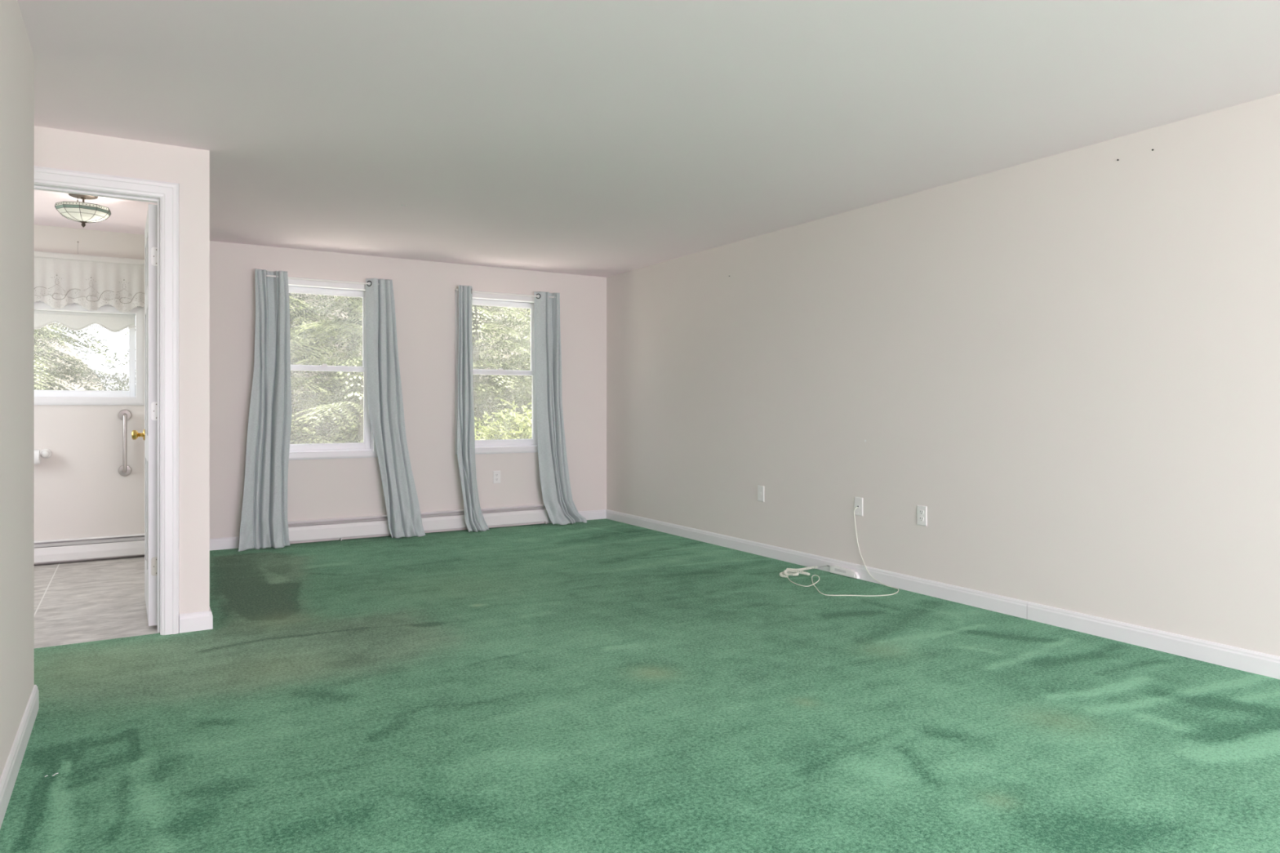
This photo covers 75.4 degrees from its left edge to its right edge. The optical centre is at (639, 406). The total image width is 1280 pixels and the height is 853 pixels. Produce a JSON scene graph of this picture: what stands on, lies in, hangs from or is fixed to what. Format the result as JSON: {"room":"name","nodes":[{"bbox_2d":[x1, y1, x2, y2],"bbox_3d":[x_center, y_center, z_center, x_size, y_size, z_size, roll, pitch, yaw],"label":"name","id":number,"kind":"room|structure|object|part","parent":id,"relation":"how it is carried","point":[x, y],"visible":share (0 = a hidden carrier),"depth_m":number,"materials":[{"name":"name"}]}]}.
{"room":"empty bedroom","nodes":[
{"label":"empty bedroom","id":0,"kind":"room"},
{"bbox_2d":[0,0,34,777],"bbox_3d":[0.041,-0.030,-0.776,0.120,2.420,8.632,0,0,-31],"label":"wall","id":1,"kind":"structure","parent":0,"point":[16,55],"depth_m":2.52,"materials":[{"name":"paint"}]},
{"bbox_2d":[0,684,39,828],"bbox_3d":[0.095,1.036,-0.736,0.013,0.088,8.645,0,0,-31],"label":"baseboard","id":2,"kind":"structure","parent":1,"relation":"attached to","point":[11,771],"depth_m":2.44,"materials":[{"name":"white paint"}]},
{"bbox_2d":[34,125,209,632],"bbox_3d":[-2.974,-0.030,3.547,2.007,2.420,0.133,0,0,-31],"label":"wall","id":3,"kind":"structure","parent":0,"point":[188,167],"depth_m":3.98,"materials":[{"name":"paint"}]},
{"bbox_2d":[34,165,179,635],"bbox_3d":[-2.631,0.009,3.764,0.936,2.142,0.160,0,0,-31],"label":"trim","id":4,"kind":"structure","parent":3,"relation":"attached to","point":[166,194],"depth_m":3.92,"materials":[{"name":"white paint"}]},
{"bbox_2d":[131,204,157,626],"bbox_3d":[-2.555,0.043,4.330,0.167,2.042,0.754,0,0,-32],"label":"door","id":5,"kind":"structure","parent":3,"relation":"in","point":[149,434],"depth_m":4.02,"materials":[{"name":"paint"}]},
{"bbox_3d":[-2.767,0.158,4.571,0.063,0.062,0.062,0,0,-32],"label":"knob","id":6,"kind":"part","parent":5,"relation":"part of","materials":[{"name":"gold metal"}]},
{"bbox_2d":[34,224,606,564],"bbox_3d":[-2.739,-0.030,6.592,5.815,2.420,0.140,0,0,-31],"label":"wall","id":7,"kind":"structure","parent":0,"point":[80,491],"depth_m":6.66,"materials":[{"name":"paint"}]},
{"bbox_2d":[34,448,52,464],"bbox_3d":[-4.119,0.343,5.598,0.233,0.104,0.122,0,0,-31],"label":"paper holder","id":8,"kind":"object","parent":7,"relation":"attached to","point":[45,453],"visible":0.39,"depth_m":5.61,"materials":[{"name":"white ceramic"}]},
{"bbox_3d":[-4.056,0.325,5.653,0.068,0.068,0.094,0,0,-31],"label":"post","id":9,"kind":"part","parent":8,"relation":"part of","materials":[{"name":"white ceramic"}]},
{"bbox_2d":[34,300,144,404],"bbox_3d":[-4.219,-0.365,5.681,1.416,0.716,0.156,0,0,-31],"label":"window","id":10,"kind":"structure","parent":7,"relation":"in","point":[135,394],"depth_m":5.92,"materials":[{"name":"white plastic"}]},
{"bbox_2d":[34,310,135,332],"bbox_3d":[-4.200,-0.594,5.649,1.296,0.133,0.023,0,0,-31],"label":"roller blind","id":11,"kind":"object","parent":10,"relation":"attached to","point":[73,321],"visible":0.7,"depth_m":5.82,"materials":[{"name":"white fabric"}]},
{"bbox_3d":[-4.047,-0.563,5.740,0.114,0.032,0.004,0,0,-31],"label":"crochet trim","id":12,"kind":"part","parent":11,"relation":"part of","materials":[{"name":"white fabric"}]},
{"bbox_3d":[-3.850,-0.563,5.859,0.114,0.032,0.004,0,0,-31],"label":"crochet trim","id":13,"kind":"part","parent":11,"relation":"part of","materials":[{"name":"white fabric"}]},
{"bbox_3d":[-4.224,-0.365,5.688,1.335,0.635,0.140,0,0,-31],"label":"frame","id":14,"kind":"part","parent":10,"relation":"part of","materials":[{"name":"white plastic"}]},
{"bbox_3d":[-3.962,-0.368,5.868,0.664,0.591,0.025,0,0,-31],"label":"sliding sash","id":15,"kind":"part","parent":10,"relation":"part of","materials":[{"name":"white plastic"}]},
{"bbox_2d":[34,533,144,563],"bbox_3d":[-4.197,0.999,5.582,1.739,0.160,0.067,0,0,-31],"label":"baseboard heater","id":16,"kind":"object","parent":7,"relation":"attached to","point":[109,546],"visible":0.55,"depth_m":5.78,"materials":[{"name":"metal"}]},
{"bbox_3d":[-4.206,0.990,5.598,1.735,0.140,0.032,0,0,-31],"label":"plate","id":17,"kind":"part","parent":16,"relation":"part of","materials":[{"name":"metal"}]},
{"bbox_2d":[34,250,144,312],"bbox_3d":[-4.144,-0.857,5.586,1.450,0.388,0.039,0,0,-31],"label":"window valance","id":18,"kind":"object","parent":7,"relation":"attached to","point":[92,282],"visible":0.73,"depth_m":5.77,"materials":[{"name":"white fabric"}]},
{"bbox_2d":[118,409,131,475],"bbox_3d":[-3.668,0.262,5.902,0.080,0.476,0.072,0,0,-31],"label":"grab bar","id":19,"kind":"object","parent":7,"relation":"attached to","point":[124,415],"visible":1,"depth_m":5.88,"materials":[{"name":"metal"}]},
{"bbox_2d":[209,536,239,550],"bbox_3d":[-3.156,1.036,6.249,0.493,0.088,0.013,0,0,-31],"label":"baseboard","id":20,"kind":"structure","parent":7,"relation":"attached to","point":[225,543],"depth_m":6.25,"materials":[{"name":"white paint"}]},
{"bbox_2d":[266,275,378,284],"bbox_3d":[-2.503,-0.998,6.603,0.977,0.056,0.086,0,0,-31],"label":"curtain rod","id":21,"kind":"object","parent":7,"relation":"attached to","point":[270,276],"visible":0.64,"depth_m":6.56,"materials":[{"name":"white metal"}]},
{"bbox_2d":[238,268,292,551],"bbox_3d":[-2.854,0.018,6.298,0.386,2.116,0.156,0,0,-36],"label":"curtain","id":22,"kind":"object","parent":21,"relation":"hanging from","point":[264,519],"visible":1,"depth_m":6.32,"materials":[{"name":"grey fabric"}]},
{"bbox_2d":[365,278,426,537],"bbox_3d":[-2.003,0.018,6.790,0.471,2.116,0.106,0,0,-7],"label":"curtain","id":23,"kind":"object","parent":21,"relation":"hanging from","point":[384,394],"visible":1,"depth_m":6.78,"materials":[{"name":"grey fabric"}]},
{"bbox_2d":[288,278,377,460],"bbox_3d":[-2.556,-0.295,6.694,0.876,1.436,0.156,0,0,-31],"label":"window","id":24,"kind":"structure","parent":7,"relation":"in","point":[366,449],"depth_m":6.72,"materials":[{"name":"white plastic"}]},
{"bbox_3d":[-2.572,-0.621,6.720,0.731,0.666,0.028,0,0,-31],"label":"sash","id":25,"kind":"part","parent":24,"relation":"part of","materials":[{"name":"clear glass"}]},
{"bbox_3d":[-2.554,0.014,6.690,0.731,0.676,0.028,0,0,-31],"label":"sash","id":26,"kind":"part","parent":24,"relation":"part of","materials":[{"name":"white plastic"}]},
{"bbox_2d":[288,503,548,542],"bbox_3d":[-1.893,0.990,6.987,2.436,0.178,0.063,0,0,-31],"label":"baseboard heater","id":27,"kind":"object","parent":7,"relation":"attached to","point":[352,526],"visible":0.64,"depth_m":6.86,"materials":[{"name":"metal"}]},
{"bbox_3d":[-1.901,0.981,7.001,2.432,0.158,0.032,0,0,-31],"label":"plate","id":28,"kind":"part","parent":27,"relation":"part of","materials":[{"name":"metal"}]},
{"bbox_2d":[454,289,537,454],"bbox_3d":[-1.265,-0.295,7.480,0.876,1.436,0.156,0,0,-31],"label":"window","id":29,"kind":"structure","parent":7,"relation":"in","point":[499,446],"depth_m":7.45,"materials":[{"name":"white plastic"}]},
{"bbox_3d":[-1.269,-0.295,7.487,0.795,1.355,0.140,0,0,-31],"label":"frame","id":30,"kind":"part","parent":29,"relation":"part of","materials":[{"name":"white plastic"}]},
{"bbox_3d":[-1.280,-0.621,7.506,0.731,0.666,0.028,0,0,-31],"label":"sash","id":31,"kind":"part","parent":29,"relation":"part of","materials":[{"name":"clear glass"}]},
{"bbox_3d":[-1.263,0.014,7.477,0.731,0.676,0.028,0,0,-31],"label":"sash","id":32,"kind":"part","parent":29,"relation":"part of","materials":[{"name":"white plastic"}]},
{"bbox_2d":[493,471,500,484],"bbox_3d":[-1.277,0.633,7.394,0.070,0.114,0.008,0,0,-31],"label":"wall outlet","id":33,"kind":"object","parent":7,"relation":"attached to","point":[496,474],"visible":1,"depth_m":7.39,"materials":[{"name":"white plastic"}]},
{"bbox_2d":[455,288,555,297],"bbox_3d":[-1.183,-0.998,7.407,0.975,0.056,0.086,0,0,-31],"label":"curtain rod","id":34,"kind":"object","parent":7,"relation":"attached to","point":[457,289],"visible":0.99,"depth_m":7.35,"materials":[{"name":"white metal"}]},
{"bbox_2d":[457,284,489,532],"bbox_3d":[-1.435,0.018,7.144,0.254,2.116,0.160,0,0,3],"label":"curtain","id":35,"kind":"object","parent":34,"relation":"hanging from","point":[474,519],"visible":1,"depth_m":7.13,"materials":[{"name":"grey fabric"}]},
{"bbox_2d":[533,291,586,524],"bbox_3d":[-0.729,0.018,7.595,0.469,2.116,0.168,0,0,-31],"label":"curtain","id":36,"kind":"object","parent":34,"relation":"hanging from","point":[561,508],"visible":1,"depth_m":7.54,"materials":[{"name":"grey fabric"}]},
{"bbox_2d":[546,509,605,523],"bbox_3d":[-0.593,1.036,7.809,0.617,0.088,0.013,0,0,-31],"label":"baseboard","id":37,"kind":"structure","parent":7,"relation":"attached to","point":[601,513],"depth_m":7.89,"materials":[{"name":"white paint"}]},
{"bbox_2d":[0,518,1279,852],"bbox_3d":[0.413,1.129,1.413,5.575,0.101,11.985,0,0,-31],"label":"floor","id":38,"kind":"structure","parent":0,"point":[596,686],"depth_m":2.89,"materials":[{"name":"green carpet"}]},
{"bbox_2d":[779,564,829,577],"bbox_3d":[1.044,1.054,5.322,0.383,0.041,0.164,0,0,-31],"label":"cord","id":39,"kind":"object","parent":38,"relation":"on","point":[795,572],"visible":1,"depth_m":5.27,"materials":[{"name":"white plastic"}]},
{"bbox_2d":[786,506,898,595],"bbox_3d":[1.219,0.854,4.974,0.492,0.446,0.623,0,0,-21],"label":"cord","id":40,"kind":"object","parent":38,"relation":"on","point":[856,507],"visible":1,"depth_m":4.98,"materials":[{"name":"white plastic"}]},
{"bbox_2d":[830,565,859,578],"bbox_3d":[1.298,1.051,5.265,0.030,0.050,0.242,0,0,-31],"label":"telephone","id":41,"kind":"object","parent":38,"relation":"on","point":[837,570],"visible":1,"depth_m":5.25,"materials":[{"name":"white plastic"}]},
{"bbox_2d":[17,0,1279,277],"bbox_3d":[0.408,-1.340,1.422,5.815,0.200,12.245,0,0,-31],"label":"ceiling","id":42,"kind":"structure","parent":0,"point":[595,138],"depth_m":3.34,"materials":[{"name":"paint"}]},
{"bbox_2d":[54,193,111,227],"bbox_3d":[-3.275,-1.145,4.877,0.275,0.188,0.280,0,0,-31],"label":"ceiling lamp","id":43,"kind":"object","parent":42,"relation":"hanging from","point":[82,212],"visible":0.99,"depth_m":4.81,"materials":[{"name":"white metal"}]},
{"bbox_3d":[-3.276,-1.113,4.877,0.256,0.057,0.261,0,0,-31],"label":"lamp shade","id":44,"kind":"part","parent":43,"relation":"part of","materials":[{"name":"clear glass"}]},
{"bbox_2d":[606,93,1279,656],"bbox_3d":[2.876,-0.030,2.843,0.120,2.420,12.105,0,0,-31],"label":"wall","id":45,"kind":"structure","parent":0,"point":[1070,359],"depth_m":4.29,"materials":[{"name":"paint"}]},
{"bbox_2d":[757,484,764,502],"bbox_3d":[0.875,0.633,6.007,0.008,0.114,0.070,0,0,-31],"label":"wall plate","id":46,"kind":"object","parent":45,"relation":"attached to","point":[760,488],"visible":1,"depth_m":6.00,"materials":[{"name":"white plastic"}]},
{"bbox_2d":[854,497,862,515],"bbox_3d":[1.369,0.628,5.194,0.008,0.114,0.070,0,0,-31],"label":"phone jack","id":47,"kind":"object","parent":45,"relation":"attached to","point":[858,500],"visible":1,"depth_m":5.19,"materials":[{"name":"white plastic"}]},
{"bbox_2d":[916,505,927,526],"bbox_3d":[1.623,0.630,4.777,0.008,0.114,0.070,0,0,-31],"label":"wall outlet","id":48,"kind":"object","parent":45,"relation":"attached to","point":[922,511],"visible":1,"depth_m":4.77,"materials":[{"name":"white plastic"}]},
{"bbox_2d":[919,516,924,521],"bbox_3d":[1.621,0.649,4.775,0.003,0.025,0.034,0,0,-31],"label":"socket","id":49,"kind":"object","parent":48,"relation":"attached to","point":[921,518],"depth_m":4.77,"materials":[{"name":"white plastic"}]},
{"bbox_2d":[605,509,1279,679],"bbox_3d":[2.788,1.036,2.859,0.013,0.088,11.985,0,0,-31],"label":"baseboard","id":50,"kind":"structure","parent":45,"relation":"attached to","point":[988,601],"depth_m":4.25,"materials":[{"name":"white paint"}]},
{"bbox_3d":[-2.812,-0.030,5.095,0.120,2.420,2.342,0,0,-31],"label":"wall partition","id":51,"kind":"structure","parent":0,"visible":0},
{"bbox_2d":[209,608,213,629],"bbox_3d":[-2.717,1.036,5.067,0.013,0.088,2.462,0,0,-31],"label":"baseboard","id":52,"kind":"structure","parent":51,"relation":"attached to","point":[211,612],"depth_m":4.01,"materials":[{"name":"white paint"}]},
{"label":"outside","id":53,"kind":"structure","parent":0,"visible":0},
{"bbox_2d":[34,293,531,444],"bbox_3d":[-3.529,-3.085,15.413,90.000,9.267,110.000,0,0,-31],"label":"ground","id":54,"kind":"structure","parent":53,"point":[72,353],"depth_m":22.07,"materials":[{"name":"green plant"}]},
{"bbox_2d":[34,328,66,345],"bbox_3d":[-9.311,-1.847,10.482,3.622,7.477,3.258,0,0,27],"label":"tree","id":55,"kind":"object","parent":54,"relation":"on","point":[38,329],"visible":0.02,"depth_m":11.54,"materials":[{"name":"green plant"}]},
{"bbox_2d":[34,322,108,390],"bbox_3d":[-9.436,-1.703,12.369,3.465,7.154,3.116,0,0,41],"label":"tree","id":56,"kind":"object","parent":54,"relation":"on","point":[57,326],"visible":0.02,"depth_m":12.66,"materials":[{"name":"green plant"}]},
{"bbox_2d":[34,322,128,391],"bbox_3d":[-7.374,-1.276,9.935,2.992,6.179,2.691,0,0,-10],"label":"tree","id":57,"kind":"object","parent":54,"relation":"on","point":[78,371],"visible":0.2,"depth_m":9.96,"materials":[{"name":"green plant"}]},
{"bbox_2d":[84,348,128,391],"bbox_3d":[-6.731,0.326,10.869,1.519,2.214,1.531,0,0,29],"label":"leafy shrub","id":58,"kind":"object","parent":54,"relation":"on","point":[123,375],"visible":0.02,"depth_m":10.82,"materials":[{"name":"green plant"}]},
{"bbox_2d":[288,293,362,444],"bbox_3d":[-5.873,-2.566,14.464,4.183,8.780,4.096,0,0,-28],"label":"tree","id":59,"kind":"object","parent":54,"relation":"on","point":[290,294],"visible":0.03,"depth_m":14.45,"materials":[{"name":"green plant"}]},
{"bbox_2d":[288,296,362,444],"bbox_3d":[-4.995,-1.561,10.913,3.244,6.829,3.178,0,0,-43],"label":"tree","id":60,"kind":"object","parent":54,"relation":"on","point":[302,304],"visible":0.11,"depth_m":10.99,"materials":[{"name":"green plant"}]},
{"bbox_2d":[290,293,362,431],"bbox_3d":[-6.204,-4.078,17.620,5.176,10.407,4.972,0,0,40],"label":"tree","id":61,"kind":"object","parent":54,"relation":"on","point":[328,307],"visible":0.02,"depth_m":17.70,"materials":[{"name":"green plant"}]},
{"bbox_2d":[288,293,484,444],"bbox_3d":[-3.705,-1.420,10.711,3.108,6.501,3.235,0,0,36],"label":"tree","id":62,"kind":"object","parent":54,"relation":"on","point":[360,433],"visible":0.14,"depth_m":10.59,"materials":[{"name":"green plant"}]},
{"bbox_2d":[289,294,488,443],"bbox_3d":[-4.235,-2.182,13.887,4.043,8.129,3.884,0,0,-40],"label":"tree","id":63,"kind":"object","parent":54,"relation":"on","point":[324,297],"visible":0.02,"depth_m":13.54,"materials":[{"name":"green plant"}]},
{"bbox_2d":[471,306,530,426],"bbox_3d":[-3.749,-3.251,17.352,4.392,9.430,4.475,0,0,-24],"label":"tree","id":64,"kind":"object","parent":54,"relation":"on","point":[486,321],"visible":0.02,"depth_m":17.05,"materials":[{"name":"green plant"}]},
{"bbox_2d":[471,305,531,439],"bbox_3d":[-1.598,-1.754,14.986,3.418,7.154,3.558,0,0,-2],"label":"tree","id":65,"kind":"object","parent":54,"relation":"on","point":[498,308],"visible":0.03,"depth_m":14.81,"materials":[{"name":"green plant"}]},
{"bbox_2d":[471,305,531,409],"bbox_3d":[-2.163,-3.350,18.324,4.690,9.431,4.506,0,0,-12],"label":"tree","id":66,"kind":"object","parent":54,"relation":"on","point":[493,307],"visible":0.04,"depth_m":18.11,"materials":[{"name":"green plant"}]},
{"bbox_2d":[471,305,532,439],"bbox_3d":[-2.770,-1.135,13.265,2.778,5.852,2.726,0,0,20],"label":"tree","id":67,"kind":"object","parent":54,"relation":"on","point":[475,326],"visible":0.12,"depth_m":13.07,"materials":[{"name":"green plant"}]},
{"bbox_2d":[472,305,532,439],"bbox_3d":[-2.173,-0.239,13.047,2.442,3.340,2.755,0,0,-31],"label":"maple tree","id":68,"kind":"object","parent":54,"relation":"on","point":[520,399],"visible":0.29,"depth_m":12.82,"materials":[{"name":"green plant"}]},
{"bbox_2d":[474,397,532,439],"bbox_3d":[-1.486,0.663,9.832,0.954,1.537,0.899,0,0,21],"label":"leafy sapling","id":69,"kind":"object","parent":54,"relation":"on","point":[521,423],"visible":0.24,"depth_m":9.79,"materials":[{"name":"green plant"}]},
{"bbox_2d":[474,409,532,439],"bbox_3d":[-1.707,0.729,10.184,2.190,1.410,2.211,0,0,23],"label":"leafy shrub","id":70,"kind":"object","parent":54,"relation":"on","point":[485,433],"visible":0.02,"depth_m":9.94,"materials":[{"name":"green plant"}]}
]}

